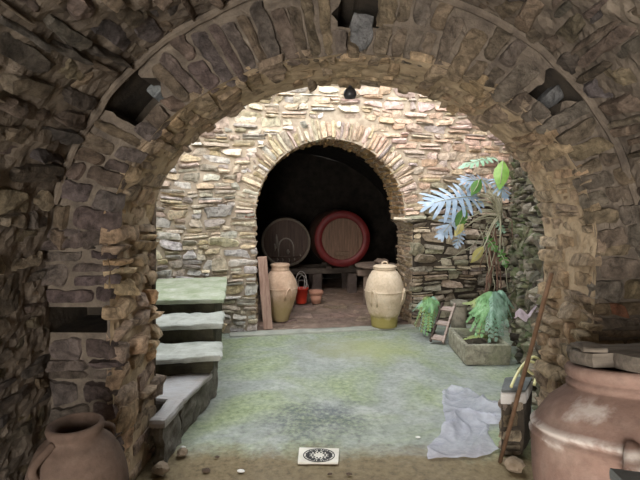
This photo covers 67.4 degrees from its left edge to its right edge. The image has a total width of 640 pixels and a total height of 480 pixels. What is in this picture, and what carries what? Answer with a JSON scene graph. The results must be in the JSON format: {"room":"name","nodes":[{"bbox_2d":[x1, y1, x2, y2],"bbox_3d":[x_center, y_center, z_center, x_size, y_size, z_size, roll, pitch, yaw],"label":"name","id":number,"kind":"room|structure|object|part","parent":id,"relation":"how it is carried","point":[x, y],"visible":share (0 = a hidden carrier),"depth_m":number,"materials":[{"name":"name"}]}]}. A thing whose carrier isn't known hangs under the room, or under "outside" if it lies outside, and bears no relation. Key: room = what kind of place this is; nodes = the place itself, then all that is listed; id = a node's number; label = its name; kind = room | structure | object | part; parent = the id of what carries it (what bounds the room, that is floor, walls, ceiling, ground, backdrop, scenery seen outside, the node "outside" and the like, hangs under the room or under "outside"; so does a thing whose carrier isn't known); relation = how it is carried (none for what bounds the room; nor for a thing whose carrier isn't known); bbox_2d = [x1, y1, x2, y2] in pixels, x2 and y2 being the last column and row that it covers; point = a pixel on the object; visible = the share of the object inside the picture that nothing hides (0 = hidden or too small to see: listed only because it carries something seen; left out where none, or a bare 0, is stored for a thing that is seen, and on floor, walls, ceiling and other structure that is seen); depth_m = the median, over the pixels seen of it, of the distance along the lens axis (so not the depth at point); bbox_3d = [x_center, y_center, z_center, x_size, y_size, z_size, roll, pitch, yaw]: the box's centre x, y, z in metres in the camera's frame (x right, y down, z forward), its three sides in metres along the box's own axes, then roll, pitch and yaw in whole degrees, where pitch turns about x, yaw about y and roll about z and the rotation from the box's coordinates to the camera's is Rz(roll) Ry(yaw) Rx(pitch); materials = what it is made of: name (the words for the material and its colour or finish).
{"room":"stone wine cellar","nodes":[
{"label":"stone wine cellar","id":0,"kind":"room"},
{"bbox_2d":[0,269,51,479],"bbox_3d":[-1.460,0.927,0.432,0.081,1.368,4.267,0,4,1],"label":"wall","id":1,"kind":"structure","parent":0,"point":[25,401],"depth_m":2.30,"materials":[{"name":"stone"}]},
{"bbox_2d":[0,0,639,296],"bbox_3d":[0.072,-0.363,0.303,3.120,1.550,4.260,0,4,1],"label":"ceiling","id":2,"kind":"structure","parent":0,"point":[58,58],"depth_m":2.07,"materials":[{"name":"stone"}]},
{"bbox_2d":[255,153,397,279],"bbox_3d":[-0.142,-0.405,8.311,4.600,2.800,3.209,-1,4,-10],"label":"wall","id":3,"kind":"structure","parent":0,"point":[301,187],"depth_m":9.93,"materials":[{"name":"stone"}]},
{"bbox_2d":[135,321,533,479],"bbox_3d":[0.051,1.249,4.974,6.500,0.009,4.660,0,4,1],"label":"floor","id":4,"kind":"structure","parent":0,"point":[368,396],"depth_m":3.78,"materials":[{"name":"earth"},{"name":"moss"},{"name":"grass"}]},
{"bbox_2d":[151,461,169,475],"bbox_3d":[-0.947,1.362,2.859,0.099,0.067,0.098,-4,6,-41],"label":"loose stone","id":5,"kind":"object","parent":4,"relation":"on","point":[161,468],"visible":1,"depth_m":2.83,"materials":[{"name":"brown stone"}]},
{"bbox_2d":[176,448,187,456],"bbox_3d":[-0.879,1.354,3.064,0.067,0.054,0.075,0,4,1],"label":"loose stone","id":6,"kind":"object","parent":4,"relation":"on","point":[181,452],"visible":1,"depth_m":3.05,"materials":[{"name":"beige stone"}]},
{"bbox_2d":[150,276,226,463],"bbox_3d":[-1.495,0.912,4.286,1.281,0.758,2.925,-1,4,-10],"label":"stone staircase","id":7,"kind":"structure","parent":4,"relation":"on","point":[190,347],"depth_m":3.84,"materials":[{"name":"grey stone"}]},
{"bbox_2d":[202,468,209,472],"bbox_3d":[-0.685,1.383,2.884,0.055,0.022,0.036,0,4,1],"label":"pebble","id":8,"kind":"object","parent":4,"relation":"on","point":[204,470],"visible":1,"depth_m":2.87,"materials":[{"name":"brown stone"}]},
{"bbox_2d":[298,447,338,463],"bbox_3d":[-0.007,1.374,3.061,0.262,0.014,0.187,0,4,1],"label":"tile","id":9,"kind":"object","parent":4,"relation":"on","point":[306,455],"visible":1,"depth_m":3.05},
{"bbox_2d":[412,296,439,335],"bbox_3d":[1.324,0.938,5.852,0.382,0.480,0.309,-3,5,-35],"label":"fern","id":10,"kind":"object","parent":4,"relation":"on","point":[428,305],"visible":0.98,"depth_m":5.79,"materials":[{"name":"plant"}]},
{"bbox_2d":[429,302,455,342],"bbox_3d":[1.442,0.969,5.635,0.170,0.440,0.374,4,6,42],"label":"wooden rack","id":11,"kind":"object","parent":4,"relation":"on","point":[433,336],"visible":0.98,"depth_m":5.62,"materials":[{"name":"brown wood"}]},
{"bbox_3d":[1.374,0.967,5.661,0.036,0.440,0.323,4,6,42],"label":"rail","id":12,"kind":"part","parent":11,"relation":"part of","materials":[{"name":"brown wood"}]},
{"bbox_3d":[1.508,0.971,5.609,0.037,0.437,0.324,4,6,42],"label":"rail","id":13,"kind":"part","parent":11,"relation":"part of","materials":[{"name":"brown wood"}]},
{"bbox_2d":[450,299,467,327],"bbox_3d":[1.742,0.962,6.031,0.220,0.405,0.220,0,4,1],"label":"stone planter","id":14,"kind":"object","parent":4,"relation":"on","point":[459,318],"visible":0.7,"depth_m":5.95,"materials":[{"name":"grey stone"}]},
{"bbox_2d":[427,386,501,458],"bbox_3d":[1.102,1.308,3.547,0.482,0.067,1.286,2,4,20],"label":"plastic sheet","id":15,"kind":"object","parent":4,"relation":"on","point":[468,414],"visible":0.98,"depth_m":3.44,"materials":[{"name":"white plastic"}]},
{"bbox_2d":[417,157,512,322],"bbox_3d":[1.643,0.121,5.487,1.127,2.155,0.345,-1,4,-12],"label":"philodendron","id":16,"kind":"object","parent":4,"relation":"on","point":[501,172],"visible":0.94,"depth_m":5.42,"materials":[{"name":"green plant"}]},
{"bbox_2d":[448,328,511,364],"bbox_3d":[1.684,1.123,5.137,0.468,0.212,0.699,0,4,1],"label":"trough","id":17,"kind":"object","parent":4,"relation":"on","point":[474,351],"visible":0.87,"depth_m":4.81,"materials":[{"name":"stone"}]},
{"bbox_2d":[462,290,513,342],"bbox_3d":[1.790,0.844,5.103,0.643,0.585,0.436,0,4,1],"label":"fern","id":18,"kind":"object","parent":17,"relation":"in","point":[489,305],"visible":0.99,"depth_m":5.04,"materials":[{"name":"green plant"}]},
{"bbox_3d":[1.882,0.866,5.242,0.136,0.522,0.112,0,4,1],"label":"stem","id":19,"kind":"part","parent":18,"relation":"part of","materials":[{"name":"green plant"}]},
{"bbox_2d":[503,456,525,472],"bbox_3d":[1.167,1.353,2.890,0.120,0.082,0.114,0,4,1],"label":"loose stone","id":20,"kind":"object","parent":4,"relation":"on","point":[514,464],"visible":1,"depth_m":2.86,"materials":[{"name":"beige stone"}]},
{"bbox_2d":[498,377,532,454],"bbox_3d":[1.281,1.156,3.184,0.191,0.447,0.353,2,5,31],"label":"stone wall","id":21,"kind":"structure","parent":4,"relation":"on","point":[520,434],"depth_m":3.07,"materials":[{"name":"stone"}]},
{"bbox_2d":[510,356,539,387],"bbox_3d":[1.339,0.854,3.108,0.309,0.160,0.118,-2,5,-25],"label":"garden hose","id":22,"kind":"object","parent":21,"relation":"on","point":[532,357],"visible":0.5,"depth_m":3.14,"materials":[{"name":"yellow rubber"}]},
{"bbox_2d":[498,272,553,463],"bbox_3d":[1.191,0.781,2.801,0.026,1.235,0.344,-2,5,-26],"label":"wooden pole","id":23,"kind":"object","parent":4,"relation":"on","point":[551,274],"visible":1,"depth_m":2.77,"materials":[{"name":"brown wood"}]},
{"bbox_2d":[156,84,514,332],"bbox_3d":[0.035,-0.662,6.340,5.504,3.660,0.743,-1,4,-9],"label":"wall","id":24,"kind":"structure","parent":0,"point":[206,205],"depth_m":6.06,"materials":[{"name":"stone"}]},
{"bbox_2d":[229,324,415,337],"bbox_3d":[0.064,1.155,6.125,2.404,0.046,0.199,-1,4,-10],"label":"trim","id":25,"kind":"structure","parent":24,"relation":"attached to","point":[399,326],"depth_m":6.05,"materials":[{"name":"grey stone"}]},
{"bbox_2d":[364,261,405,328],"bbox_3d":[0.845,0.697,6.281,0.531,0.856,0.546,0,4,1],"label":"jar","id":26,"kind":"object","parent":25,"relation":"on","point":[385,292],"visible":1,"depth_m":6.10,"materials":[{"name":"beige ceramic"}]},
{"bbox_3d":[0.682,0.738,6.090,0.118,0.235,0.080,4,6,41],"label":"handle","id":27,"kind":"part","parent":26,"relation":"part of","materials":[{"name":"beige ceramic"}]},
{"bbox_3d":[0.843,0.335,6.245,0.310,0.041,0.310,0,4,1],"label":"lid","id":28,"kind":"part","parent":26,"relation":"part of","materials":[{"name":"beige ceramic"}]},
{"bbox_3d":[1.062,0.732,6.165,0.079,0.235,0.116,2,5,26],"label":"handle","id":29,"kind":"part","parent":26,"relation":"part of","materials":[{"name":"beige ceramic"}]},
{"bbox_2d":[343,86,356,99],"bbox_3d":[0.181,-0.906,2.899,0.080,0.104,0.080,0,4,1],"label":"fitting","id":30,"kind":"object","parent":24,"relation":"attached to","point":[350,92],"visible":0.96,"depth_m":2.87,"materials":[{"name":"black metal"}]},
{"bbox_2d":[393,217,411,220],"bbox_3d":[1.054,-0.269,6.126,0.254,0.046,0.031,-2,5,-22],"label":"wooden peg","id":31,"kind":"object","parent":24,"relation":"attached to","point":[394,218],"visible":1,"depth_m":6.11,"materials":[{"name":"beige wood"}]},
{"bbox_2d":[41,0,639,479],"bbox_3d":[-0.044,-0.344,2.685,6.600,3.505,0.720,0,4,1],"label":"stone arch","id":32,"kind":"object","parent":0,"point":[100,279],"depth_m":2.44,"materials":[{"name":"stone"}]},
{"bbox_2d":[292,145,397,237],"bbox_3d":[-0.190,-0.695,8.274,4.260,1.977,3.207,-1,4,-10],"label":"ceiling","id":33,"kind":"structure","parent":0,"point":[350,159],"depth_m":9.39,"materials":[{"name":"stone"}]},
{"bbox_2d":[257,278,433,330],"bbox_3d":[-0.087,0.983,8.088,4.600,0.120,3.848,-1,4,-10],"label":"floor","id":34,"kind":"structure","parent":0,"point":[337,307],"depth_m":7.04,"materials":[{"name":"brown stone"}]},
{"bbox_2d":[257,257,271,329],"bbox_3d":[-0.692,0.672,6.042,0.189,0.933,0.096,-1,4,-14],"label":"wooden plank","id":35,"kind":"object","parent":34,"relation":"on","point":[262,261],"visible":1,"depth_m":6.02,"materials":[{"name":"brown wood"}]},
{"bbox_2d":[268,263,297,321],"bbox_3d":[-0.540,0.708,6.532,0.484,0.778,0.484,0,4,1],"label":"jar","id":36,"kind":"object","parent":34,"relation":"on","point":[283,286],"visible":0.84,"depth_m":6.37,"materials":[{"name":"beige ceramic"}]},
{"bbox_3d":[-0.413,0.714,6.343,0.117,0.183,0.066,-3,5,-34],"label":"handle","id":37,"kind":"part","parent":36,"relation":"part of","materials":[{"name":"ceramic"}]},
{"bbox_2d":[296,271,308,303],"bbox_3d":[-0.288,0.724,7.383,0.228,0.495,0.224,0,4,1],"label":"bucket","id":38,"kind":"object","parent":34,"relation":"on","point":[301,297],"depth_m":7.33,"materials":[{"name":"red plastic"}]},
{"bbox_3d":[-0.291,0.631,7.377,0.187,0.310,0.069,0,4,1],"label":"wire coil","id":39,"kind":"part","parent":38,"relation":"part of","materials":[{"name":"grey metal"}]},
{"bbox_2d":[256,262,360,295],"bbox_3d":[-0.241,0.670,8.619,1.868,0.500,0.772,-1,4,-8],"label":"rack","id":40,"kind":"object","parent":34,"relation":"on","point":[349,279],"visible":0.66,"depth_m":8.40,"materials":[{"name":"brown wood"}]},
{"bbox_2d":[259,216,310,266],"bbox_3d":[-0.644,0.009,8.601,0.883,0.883,0.962,-1,4,-8],"label":"wine barrel","id":41,"kind":"object","parent":40,"relation":"on","point":[283,238],"visible":0.94,"depth_m":8.16,"materials":[{"name":"brown wood"}]},
{"bbox_3d":[-0.580,0.124,8.164,0.285,0.332,0.026,-1,4,-8],"label":"hatch frame","id":42,"kind":"part","parent":41,"relation":"part of","materials":[{"name":"brown wood"}]},
{"bbox_2d":[308,209,369,266],"bbox_3d":[0.309,-0.052,8.602,0.997,0.997,1.012,-1,4,-8],"label":"wine barrel","id":43,"kind":"object","parent":40,"relation":"on","point":[339,238],"visible":0.97,"depth_m":8.14,"materials":[{"name":"brown wood"}]},
{"bbox_3d":[0.378,0.231,8.147,0.220,0.070,0.030,-1,4,-8],"label":"door plate","id":44,"kind":"part","parent":43,"relation":"part of","materials":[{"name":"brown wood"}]},
{"bbox_2d":[309,289,323,303],"bbox_3d":[-0.060,0.873,7.384,0.228,0.196,0.228,0,4,1],"label":"flower pot","id":45,"kind":"object","parent":34,"relation":"on","point":[315,294],"visible":1,"depth_m":7.32,"materials":[{"name":"ceramic"}]},
{"bbox_2d":[355,262,395,302],"bbox_3d":[0.859,0.669,7.406,0.644,0.603,0.648,0,4,1],"label":"round table","id":46,"kind":"object","parent":34,"relation":"on","point":[367,267],"visible":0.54,"depth_m":7.32,"materials":[{"name":"grey stone"}]},
{"bbox_3d":[0.701,0.755,7.392,0.077,0.432,0.073,0,4,1],"label":"leg","id":47,"kind":"part","parent":46,"relation":"part of","materials":[{"name":"brown wood"}]},
{"bbox_2d":[374,258,388,263],"bbox_3d":[0.937,0.324,7.327,0.229,0.096,0.164,0,4,1],"label":"loose stone","id":48,"kind":"object","parent":46,"relation":"on","point":[378,260],"visible":0.78,"depth_m":7.28,"materials":[{"name":"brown stone"}]},
{"bbox_2d":[506,154,543,410],"bbox_3d":[2.037,-0.561,4.791,0.168,3.668,3.770,1,4,18],"label":"wall","id":49,"kind":"structure","parent":0,"point":[525,269],"depth_m":4.67,"materials":[{"name":"grey stone"}]},
{"bbox_2d":[514,298,537,321],"bbox_3d":[1.571,0.562,3.601,0.222,0.370,0.065,2,5,26],"label":"scrap","id":50,"kind":"object","parent":49,"relation":"on","point":[520,313],"visible":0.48,"depth_m":3.61,"materials":[{"name":"fabric"}]},
{"bbox_3d":[0.092,1.632,-0.264,3.400,0.010,5.840,0,4,1],"label":"floor","id":51,"kind":"structure","parent":0,"visible":0},
{"bbox_2d":[24,412,128,479],"bbox_3d":[-1.022,1.107,2.027,0.404,0.696,0.404,0,4,1],"label":"jar","id":52,"kind":"object","parent":51,"relation":"on","point":[76,446],"visible":1,"depth_m":1.92,"materials":[{"name":"brown ceramic"}]},
{"bbox_3d":[-1.083,0.875,1.866,0.027,0.133,0.108,2,5,23],"label":"handle","id":53,"kind":"part","parent":52,"relation":"part of","materials":[{"name":"ceramic"}]},
{"bbox_3d":[-0.960,0.854,2.153,0.028,0.133,0.107,2,5,23],"label":"handle","id":54,"kind":"part","parent":52,"relation":"part of","materials":[{"name":"ceramic"}]},
{"bbox_2d":[529,360,639,479],"bbox_3d":[1.146,0.933,1.609,0.812,1.106,0.849,-1,4,-10],"label":"jar","id":55,"kind":"object","parent":51,"relation":"on","point":[588,427],"visible":0.88,"depth_m":1.49,"materials":[{"name":"ceramic"}]},
{"bbox_2d":[565,340,639,372],"bbox_3d":[1.123,0.402,1.652,0.516,0.150,0.474,0,4,1],"label":"lid","id":56,"kind":"object","parent":55,"relation":"on","point":[624,356],"visible":1,"depth_m":1.58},
{"bbox_3d":[0.860,0.660,1.308,0.090,0.204,0.086,-1,-8,1],"label":"handle","id":57,"kind":"part","parent":55,"relation":"part of","materials":[{"name":"ceramic"}]},
{"bbox_2d":[610,469,639,479],"bbox_3d":[0.807,1.051,1.040,0.196,0.952,0.366,0,4,1],"label":"bench","id":58,"kind":"object","parent":51,"relation":"on","point":[615,474],"visible":1,"depth_m":1.17,"materials":[{"name":"grey stone"}]}
]}

